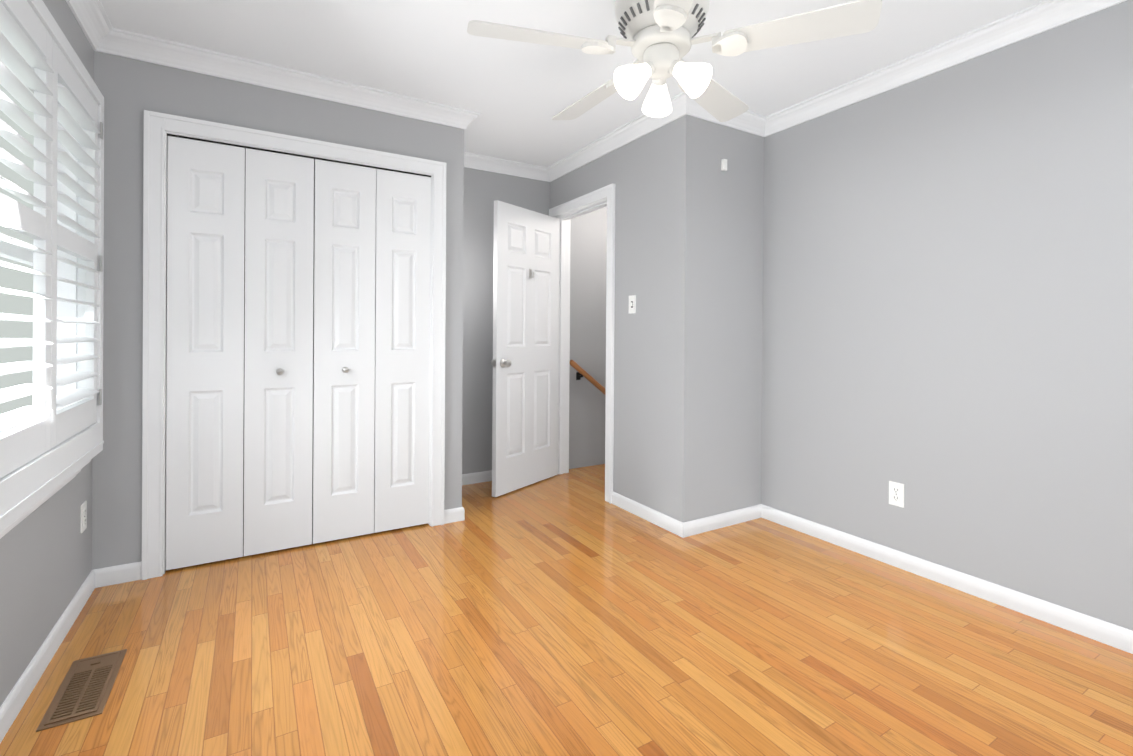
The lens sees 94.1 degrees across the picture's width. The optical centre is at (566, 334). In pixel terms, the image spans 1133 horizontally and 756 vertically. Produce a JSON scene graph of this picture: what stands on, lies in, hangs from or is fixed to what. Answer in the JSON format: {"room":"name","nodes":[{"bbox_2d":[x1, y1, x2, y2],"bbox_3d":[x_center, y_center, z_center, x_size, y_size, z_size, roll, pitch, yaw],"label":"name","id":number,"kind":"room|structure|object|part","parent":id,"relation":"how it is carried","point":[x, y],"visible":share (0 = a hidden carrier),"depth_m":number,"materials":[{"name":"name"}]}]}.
{"room":"empty bedroom","nodes":[
{"label":"empty bedroom","id":0,"kind":"room"},
{"bbox_2d":[0,0,93,706],"bbox_3d":[-1.411,-0.099,1.080,0.120,2.440,4.440,0,0,-31],"label":"wall","id":1,"kind":"structure","parent":0,"point":[45,558],"depth_m":1.79,"materials":[{"name":"grey paint"}]},
{"bbox_2d":[0,59,90,538],"bbox_3d":[-1.688,-0.190,1.605,0.180,1.479,1.126,0,0,-31],"label":"window","id":2,"kind":"structure","parent":1,"relation":"in","point":[66,290],"depth_m":2.07,"materials":[{"name":"white paint"}]},
{"bbox_3d":[-1.744,-0.278,1.578,0.035,1.264,1.074,0,0,-31],"label":"window sash","id":3,"kind":"part","parent":2,"relation":"part of","materials":[{"name":"white wood"}]},
{"bbox_2d":[0,0,103,531],"bbox_3d":[-1.630,-0.245,1.647,0.082,1.455,1.200,0,0,-31],"label":"window shutters","id":4,"kind":"object","parent":2,"relation":"attached to","point":[49,448],"visible":1,"depth_m":1.61,"materials":[{"name":"white paint"}]},
{"bbox_2d":[0,568,103,742],"bbox_3d":[-1.182,1.084,0.818,0.013,0.078,3.500,0,0,-31],"label":"baseboard","id":5,"kind":"structure","parent":1,"relation":"attached to","point":[14,702],"depth_m":1.76,"materials":[{"name":"white paint"}]},
{"bbox_2d":[80,501,86,532],"bbox_3d":[-2.001,0.757,2.190,0.008,0.114,0.070,0,0,-31],"label":"electrical outlet","id":6,"kind":"object","parent":1,"relation":"attached to","point":[83,524],"visible":1,"depth_m":2.18,"materials":[{"name":"white plastic"}]},
{"bbox_2d":[66,0,117,53],"bbox_3d":[-1.139,-1.273,0.826,0.076,0.088,3.500,0,0,-31],"label":"crown molding","id":7,"kind":"structure","parent":1,"relation":"attached to","point":[102,34],"depth_m":2.19,"materials":[{"name":"white paint"}]},
{"bbox_2d":[92,51,463,569],"bbox_3d":[-1.380,-0.105,2.798,1.690,2.440,0.120,0,0,-31],"label":"wall","id":8,"kind":"structure","parent":0,"point":[131,90],"depth_m":2.40,"materials":[{"name":"grey paint"}]},
{"bbox_2d":[166,136,313,569],"bbox_3d":[-1.596,0.090,2.614,0.616,2.024,0.070,0,0,-31],"label":"bifold closet door","id":9,"kind":"structure","parent":8,"relation":"in","point":[219,202],"depth_m":2.60,"materials":[{"name":"white paint"}]},
{"bbox_2d":[142,110,446,579],"bbox_3d":[-1.349,0.053,2.803,1.400,2.125,0.145,0,0,-31],"label":"trim","id":10,"kind":"structure","parent":8,"relation":"attached to","point":[158,127],"depth_m":2.44,"materials":[{"name":"white paint"}]},
{"bbox_2d":[110,29,480,130],"bbox_3d":[-1.250,-1.280,2.752,1.676,0.088,0.076,0,0,-31],"label":"crown molding","id":11,"kind":"structure","parent":8,"relation":"attached to","point":[136,46],"depth_m":2.65,"materials":[{"name":"white paint"}]},
{"bbox_2d":[167,134,430,555],"bbox_3d":[-1.344,0.093,2.793,1.238,2.044,0.057,0,0,-31],"label":"closet interior","id":12,"kind":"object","parent":8,"relation":"attached to","point":[245,147],"depth_m":2.65,"materials":[{"name":"black"}]},
{"bbox_2d":[312,159,430,543],"bbox_3d":[-1.062,0.093,2.932,0.616,2.024,0.070,0,0,-31],"label":"bifold closet door","id":13,"kind":"structure","parent":8,"relation":"in","point":[371,344],"depth_m":2.92,"materials":[{"name":"white paint"}]},
{"bbox_2d":[444,507,464,521],"bbox_3d":[-0.794,1.078,3.469,0.013,0.078,0.683,0,0,-31],"label":"baseboard","id":14,"kind":"structure","parent":8,"relation":"attached to","point":[458,513],"depth_m":3.16,"materials":[{"name":"white paint"}]},
{"bbox_2d":[462,167,606,473],"bbox_3d":[-0.527,-0.103,4.120,4.510,2.440,0.120,0,0,-31],"label":"wall","id":15,"kind":"structure","parent":0,"point":[484,191],"depth_m":4.14,"materials":[{"name":"grey paint"}]},
{"bbox_2d":[462,470,491,484],"bbox_3d":[-0.564,1.078,4.026,0.980,0.078,0.020,0,0,-31],"label":"baseboard","id":16,"kind":"structure","parent":15,"relation":"attached to","point":[484,476],"depth_m":3.96,"materials":[{"name":"white paint"}]},
{"bbox_2d":[464,152,545,180],"bbox_3d":[-0.572,-1.279,3.971,0.890,0.088,0.076,0,0,-31],"label":"crown molding","id":17,"kind":"structure","parent":15,"relation":"attached to","point":[471,160],"depth_m":4.03,"materials":[{"name":"white paint"}]},
{"bbox_2d":[570,360,605,395],"bbox_3d":[0.493,0.646,4.619,1.121,0.872,0.077,0,0,-31],"label":"handrail","id":18,"kind":"object","parent":15,"relation":"attached to","point":[581,372],"visible":0.35,"depth_m":4.40,"materials":[{"name":"brown wood"}]},
{"bbox_2d":[0,464,1132,755],"bbox_3d":[0.518,1.180,2.238,4.630,0.100,4.440,0,0,-31],"label":"floor","id":19,"kind":"structure","parent":0,"point":[572,612],"depth_m":1.86,"materials":[{"name":"brown wood"}]},
{"bbox_2d":[36,649,126,731],"bbox_3d":[-1.524,1.112,1.676,0.142,0.011,0.365,0,0,-31],"label":"floor vent","id":20,"kind":"object","parent":19,"relation":"in","point":[84,689],"visible":1,"depth_m":1.65,"materials":[{"name":"brown metal"}]},
{"bbox_2d":[100,0,1043,166],"bbox_3d":[0.536,-1.360,2.230,4.630,0.100,4.440,0,0,-31],"label":"ceiling","id":21,"kind":"structure","parent":0,"point":[518,95],"depth_m":2.44,"materials":[{"name":"white paint"}]},
{"bbox_2d":[467,0,881,121],"bbox_3d":[0.324,-1.083,2.006,1.376,0.455,1.321,0,0,-31],"label":"fan","id":22,"kind":"object","parent":21,"relation":"hanging from","point":[658,36],"visible":1,"depth_m":1.88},
{"bbox_2d":[550,115,701,522],"bbox_3d":[0.311,-0.096,3.642,0.120,2.440,1.560,0,0,-31],"label":"wall","id":23,"kind":"structure","parent":0,"point":[654,176],"depth_m":3.14,"materials":[{"name":"grey paint"}]},
{"bbox_2d":[491,200,558,496],"bbox_3d":[-0.277,0.099,3.877,0.665,2.020,0.370,0,0,-31],"label":"entry door","id":24,"kind":"structure","parent":23,"relation":"in","point":[524,362],"depth_m":3.83,"materials":[{"name":"white paint"}]},
{"bbox_2d":[549,183,615,503],"bbox_3d":[0.144,0.059,3.916,0.164,2.125,0.880,0,0,-31],"label":"door frame","id":25,"kind":"structure","parent":23,"relation":"attached to","point":[568,211],"depth_m":3.94,"materials":[{"name":"white paint"}]},
{"bbox_2d":[542,92,697,181],"bbox_3d":[0.254,-1.272,3.555,0.076,0.088,1.636,0,0,-31],"label":"crown molding","id":26,"kind":"structure","parent":23,"relation":"attached to","point":[682,104],"depth_m":3.41,"materials":[{"name":"white paint"}]},
{"bbox_2d":[629,295,635,313],"bbox_3d":[0.414,-0.189,3.341,0.012,0.114,0.070,0,0,-31],"label":"light switch","id":27,"kind":"object","parent":23,"relation":"attached to","point":[632,303],"visible":1,"depth_m":3.34,"materials":[{"name":"white plastic"}]},
{"bbox_2d":[612,492,683,537],"bbox_3d":[0.479,1.088,3.220,0.013,0.078,0.673,0,0,-31],"label":"baseboard","id":28,"kind":"structure","parent":23,"relation":"attached to","point":[666,522],"depth_m":3.17,"materials":[{"name":"white paint"}]},
{"bbox_2d":[699,119,763,518],"bbox_3d":[1.470,-0.087,3.494,1.720,2.440,0.120,0,0,-31],"label":"wall","id":29,"kind":"structure","parent":0,"point":[731,337],"depth_m":3.13,"materials":[{"name":"grey paint"}]},
{"bbox_2d":[721,159,726,170],"bbox_3d":[0.920,-0.987,3.077,0.030,0.065,0.022,0,0,-31],"label":"sensor","id":30,"kind":"object","parent":29,"relation":"attached to","point":[723,164],"visible":0.98,"depth_m":3.07,"materials":[{"name":"white plastic"}]},
{"bbox_2d":[684,504,763,536],"bbox_3d":[0.925,1.091,3.100,0.630,0.078,0.013,0,0,-31],"label":"baseboard","id":31,"kind":"structure","parent":29,"relation":"attached to","point":[701,525],"depth_m":3.09,"materials":[{"name":"white paint"}]},
{"bbox_2d":[690,104,765,135],"bbox_3d":[0.931,-1.266,3.050,0.570,0.088,0.076,0,0,-31],"label":"crown molding","id":32,"kind":"structure","parent":29,"relation":"attached to","point":[751,122],"depth_m":3.12,"materials":[{"name":"white paint"}]},
{"bbox_2d":[761,0,1132,630],"bbox_3d":[1.944,-0.080,2.170,0.120,2.440,2.640,0,0,-31],"label":"wall","id":33,"kind":"structure","parent":0,"point":[948,298],"depth_m":2.32,"materials":[{"name":"grey paint"}]},
{"bbox_2d":[889,481,903,507],"bbox_3d":[1.617,0.784,2.587,0.008,0.114,0.070,0,0,-31],"label":"electrical outlet","id":34,"kind":"object","parent":33,"relation":"attached to","point":[896,493],"visible":1,"depth_m":2.58,"materials":[{"name":"white plastic"}]},
{"bbox_2d":[761,0,1126,136],"bbox_3d":[1.845,-1.256,2.155,0.076,0.088,2.550,0,0,-31],"label":"crown molding","id":35,"kind":"structure","parent":33,"relation":"attached to","point":[1043,16],"depth_m":2.39,"materials":[{"name":"white paint"}]},
{"bbox_2d":[760,505,1132,653],"bbox_3d":[1.871,1.101,2.153,0.013,0.078,2.610,0,0,-31],"label":"baseboard","id":36,"kind":"structure","parent":33,"relation":"attached to","point":[1014,600],"depth_m":2.31,"materials":[{"name":"white paint"}]},
{"label":"outside","id":37,"kind":"structure","parent":0,"visible":0},
{"bbox_2d":[0,84,33,414],"bbox_3d":[-3.888,-0.408,4.343,0.001,4.200,10.455,0,0,-31],"label":"sky","id":38,"kind":"structure","parent":37,"point":[11,278],"depth_m":2.91,"materials":[{"name":"white"}]}
]}

